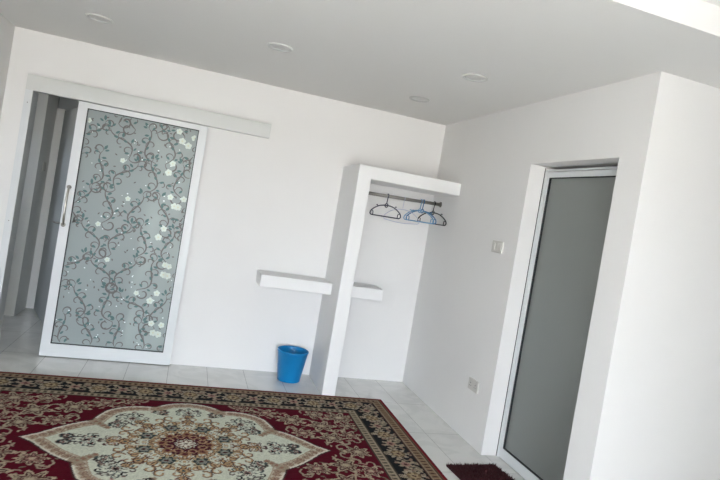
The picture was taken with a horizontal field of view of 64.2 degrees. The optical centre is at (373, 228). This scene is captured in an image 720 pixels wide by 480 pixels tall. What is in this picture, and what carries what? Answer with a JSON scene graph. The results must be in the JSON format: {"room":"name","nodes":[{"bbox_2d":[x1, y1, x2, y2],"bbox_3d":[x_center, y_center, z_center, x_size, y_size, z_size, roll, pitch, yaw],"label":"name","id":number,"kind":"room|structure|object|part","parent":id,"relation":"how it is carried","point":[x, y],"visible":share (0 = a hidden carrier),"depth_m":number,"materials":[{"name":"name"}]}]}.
{"room":"bedroom","nodes":[
{"label":"bedroom","id":0,"kind":"room"},
{"bbox_2d":[0,13,14,118],"bbox_3d":[-1.407,-0.022,-0.778,0.120,2.668,11.000,9,1,-18],"label":"wall","id":1,"kind":"structure","parent":0,"point":[7,28],"depth_m":4.36,"materials":[{"name":"white paint"}]},
{"bbox_2d":[4,92,58,315],"bbox_3d":[-4.108,-0.519,5.599,1.510,2.547,0.420,9,1,-18],"label":"wall","id":2,"kind":"structure","parent":0,"point":[46,110],"depth_m":5.64,"materials":[{"name":"white paint"}]},
{"bbox_2d":[57,97,151,304],"bbox_3d":[-3.314,-0.406,6.853,3.800,2.547,0.120,9,1,-18],"label":"wall","id":3,"kind":"structure","parent":0,"point":[77,240],"depth_m":6.84,"materials":[{"name":"glass"}]},
{"bbox_2d":[58,97,158,316],"bbox_3d":[-2.408,-0.248,6.454,2.290,2.547,0.120,9,1,-18],"label":"wall","id":4,"kind":"structure","parent":0,"point":[64,103],"depth_m":6.34,"materials":[{"name":"grey paint"}]},
{"bbox_2d":[26,108,65,307],"bbox_3d":[-3.479,-0.210,6.100,0.072,2.130,0.120,9,1,-18],"label":"trim","id":5,"kind":"structure","parent":4,"relation":"attached to","point":[54,151],"depth_m":6.04,"materials":[{"name":"white paint"}]},
{"bbox_2d":[34,107,77,324],"bbox_3d":[-3.184,-0.150,5.715,0.096,2.109,0.800,9,1,-38],"label":"door","id":6,"kind":"structure","parent":4,"relation":"in","point":[70,116],"depth_m":5.73,"materials":[{"name":"grey paint"}]},
{"bbox_2d":[0,298,524,479],"bbox_3d":[0.367,1.649,1.058,8.020,0.100,13.620,9,1,-18],"label":"floor","id":7,"kind":"structure","parent":0,"point":[21,333],"depth_m":4.80,"materials":[{"name":"tile"}]},
{"bbox_2d":[0,371,447,479],"bbox_3d":[-1.133,1.302,3.461,3.170,0.007,2.192,9,1,-17],"label":"rug","id":8,"kind":"object","parent":7,"relation":"on","point":[53,427],"visible":1,"depth_m":3.64,"materials":[{"name":"fabric"}]},
{"bbox_2d":[277,345,308,382],"bbox_3d":[-0.736,1.209,5.083,0.278,0.272,0.278,9,1,-18],"label":"waste bin","id":9,"kind":"object","parent":7,"relation":"on","point":[291,359],"visible":1,"depth_m":4.99,"materials":[{"name":"blue plastic"}]},
{"bbox_2d":[309,164,460,395],"bbox_3d":[0.084,0.485,5.204,0.942,1.966,0.561,9,1,-18],"label":"frame","id":10,"kind":"object","parent":7,"relation":"on","point":[356,180],"visible":1,"depth_m":4.87,"materials":[{"name":"white paint"}]},
{"bbox_3d":[-0.304,0.422,5.078,0.116,1.966,0.561,9,1,-18],"label":"panel","id":11,"kind":"part","parent":10,"relation":"part of","materials":[{"name":"white paint"}]},
{"bbox_2d":[368,191,441,206],"bbox_3d":[0.243,-0.278,5.286,0.826,0.067,0.052,9,1,-18],"label":"rail","id":12,"kind":"object","parent":10,"relation":"attached to","point":[370,193],"visible":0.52,"depth_m":5.29,"materials":[{"name":"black metal"}]},
{"bbox_2d":[369,194,400,218],"bbox_3d":[0.116,-0.211,5.251,0.370,0.218,0.031,10,1,39],"label":"clothes hanger","id":13,"kind":"object","parent":12,"relation":"hanging from","point":[385,205],"visible":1,"depth_m":5.24,"materials":[{"name":"black plastic"}]},
{"bbox_2d":[383,200,418,223],"bbox_3d":[0.266,-0.170,5.301,0.385,0.248,0.028,10,1,32],"label":"clothes hanger","id":14,"kind":"object","parent":12,"relation":"hanging from","point":[404,200],"visible":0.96,"depth_m":5.30,"materials":[{"name":"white plastic"}]},
{"bbox_2d":[403,199,433,223],"bbox_3d":[0.430,-0.166,5.353,0.370,0.217,0.027,10,1,43],"label":"clothes hanger","id":15,"kind":"object","parent":12,"relation":"hanging from","point":[418,210],"visible":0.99,"depth_m":5.34,"materials":[{"name":"blue plastic"}]},
{"bbox_2d":[407,200,435,223],"bbox_3d":[0.453,-0.163,5.360,0.370,0.218,0.028,10,1,43],"label":"clothes hanger","id":16,"kind":"object","parent":12,"relation":"hanging from","point":[422,209],"visible":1,"depth_m":5.34,"materials":[{"name":"blue plastic"}]},
{"bbox_2d":[417,201,446,225],"bbox_3d":[0.557,-0.148,5.393,0.020,0.218,0.430,9,1,-34],"label":"clothes hanger","id":17,"kind":"object","parent":12,"relation":"hanging from","point":[433,212],"visible":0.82,"depth_m":5.36,"materials":[{"name":"black plastic"}]},
{"bbox_2d":[446,462,514,479],"bbox_3d":[0.768,1.611,3.565,0.418,0.026,0.669,9,1,-22],"label":"doormat","id":18,"kind":"object","parent":7,"relation":"on","point":[480,471],"visible":1,"depth_m":3.75,"materials":[{"name":"red fabric"}]},
{"bbox_2d":[0,26,613,381],"bbox_3d":[-0.796,0.043,5.256,7.900,2.547,0.120,9,1,-18],"label":"wall","id":19,"kind":"structure","parent":0,"point":[270,204],"depth_m":5.12,"materials":[{"name":"white paint"}]},
{"bbox_2d":[0,73,271,364],"bbox_3d":[-1.977,0.027,4.777,1.897,2.200,0.209,9,1,-14],"label":"door","id":20,"kind":"structure","parent":19,"relation":"in","point":[89,98],"depth_m":4.70,"materials":[{"name":"white metal"}]},
{"bbox_3d":[-2.455,-0.178,4.570,0.017,0.316,0.055,9,1,-18],"label":"handle","id":21,"kind":"part","parent":20,"relation":"part of","materials":[{"name":"silver metal"}]},
{"bbox_3d":[-2.054,0.076,4.759,1.001,2.064,0.042,9,1,-18],"label":"panel","id":22,"kind":"part","parent":20,"relation":"part of","materials":[{"name":"glass"}]},
{"bbox_3d":[-2.048,0.047,4.756,0.852,1.906,0.007,9,1,-18],"label":"glass pane","id":23,"kind":"part","parent":20,"relation":"part of","materials":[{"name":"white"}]},
{"bbox_2d":[256,270,331,294],"bbox_3d":[-0.710,0.477,5.085,0.625,0.103,0.314,9,1,-18],"label":"wall shelf","id":24,"kind":"object","parent":19,"relation":"attached to","point":[270,279],"visible":1,"depth_m":4.96,"materials":[{"name":"white paint"}]},
{"bbox_2d":[351,282,382,300],"bbox_3d":[-0.136,0.571,5.270,0.362,0.103,0.314,9,1,-18],"label":"wall shelf","id":25,"kind":"object","parent":19,"relation":"attached to","point":[360,290],"visible":0.56,"depth_m":5.14,"materials":[{"name":"white paint"}]},
{"bbox_2d":[0,0,719,124],"bbox_3d":[0.801,-1.024,1.062,8.020,0.221,13.520,9,1,-18],"label":"ceiling","id":26,"kind":"structure","parent":0,"point":[374,54],"depth_m":3.35,"materials":[{"name":"white paint"}]},
{"bbox_2d":[85,13,112,23],"bbox_3d":[-1.824,-1.393,3.806,0.166,0.010,0.166,9,1,-18],"label":"recessed light","id":27,"kind":"object","parent":26,"relation":"in","point":[96,17],"visible":1,"depth_m":3.80,"materials":[{"name":"grey plastic"}]},
{"bbox_2d":[267,42,292,51],"bbox_3d":[-0.617,-1.189,3.771,0.166,0.010,0.166,9,1,-18],"label":"recessed light","id":28,"kind":"object","parent":26,"relation":"in","point":[273,45],"visible":1,"depth_m":3.76,"materials":[{"name":"white plastic"}]},
{"bbox_2d":[409,96,428,101],"bbox_3d":[0.366,-1.038,4.615,0.166,0.010,0.166,9,1,-18],"label":"recessed light","id":29,"kind":"object","parent":26,"relation":"in","point":[414,98],"visible":1,"depth_m":4.61,"materials":[{"name":"white plastic"}]},
{"bbox_2d":[462,73,487,81],"bbox_3d":[0.657,-0.974,3.718,0.166,0.010,0.166,9,1,-18],"label":"recessed light","id":30,"kind":"object","parent":26,"relation":"in","point":[472,77],"visible":1,"depth_m":3.71,"materials":[{"name":"white plastic"}]},
{"bbox_2d":[402,71,690,479],"bbox_3d":[0.989,0.357,4.351,0.200,2.547,2.709,9,1,-18],"label":"wall","id":31,"kind":"structure","parent":0,"point":[469,299],"depth_m":4.07,"materials":[{"name":"white paint"}]},
{"bbox_2d":[468,377,479,393],"bbox_3d":[0.749,1.181,4.320,0.018,0.086,0.146,9,1,-18],"label":"wall socket","id":32,"kind":"object","parent":31,"relation":"attached to","point":[473,385],"visible":1,"depth_m":4.30,"materials":[{"name":"grey plastic"}]},
{"bbox_2d":[491,240,503,253],"bbox_3d":[0.925,0.138,4.298,0.018,0.088,0.150,9,1,-18],"label":"light switch","id":33,"kind":"object","parent":31,"relation":"attached to","point":[497,246],"visible":1,"depth_m":4.28,"materials":[{"name":"grey plastic"}]},
{"bbox_2d":[496,166,617,479],"bbox_3d":[1.210,0.636,3.695,0.063,2.088,0.879,9,1,-18],"label":"door","id":34,"kind":"structure","parent":31,"relation":"in","point":[575,204],"depth_m":3.75,"materials":[{"name":"grey glass"}]},
{"bbox_2d":[620,80,719,479],"bbox_3d":[2.597,0.641,3.514,2.400,2.547,0.120,9,1,-18],"label":"wall","id":35,"kind":"structure","parent":0,"point":[674,433],"depth_m":3.16,"materials":[{"name":"white paint"}]}
]}

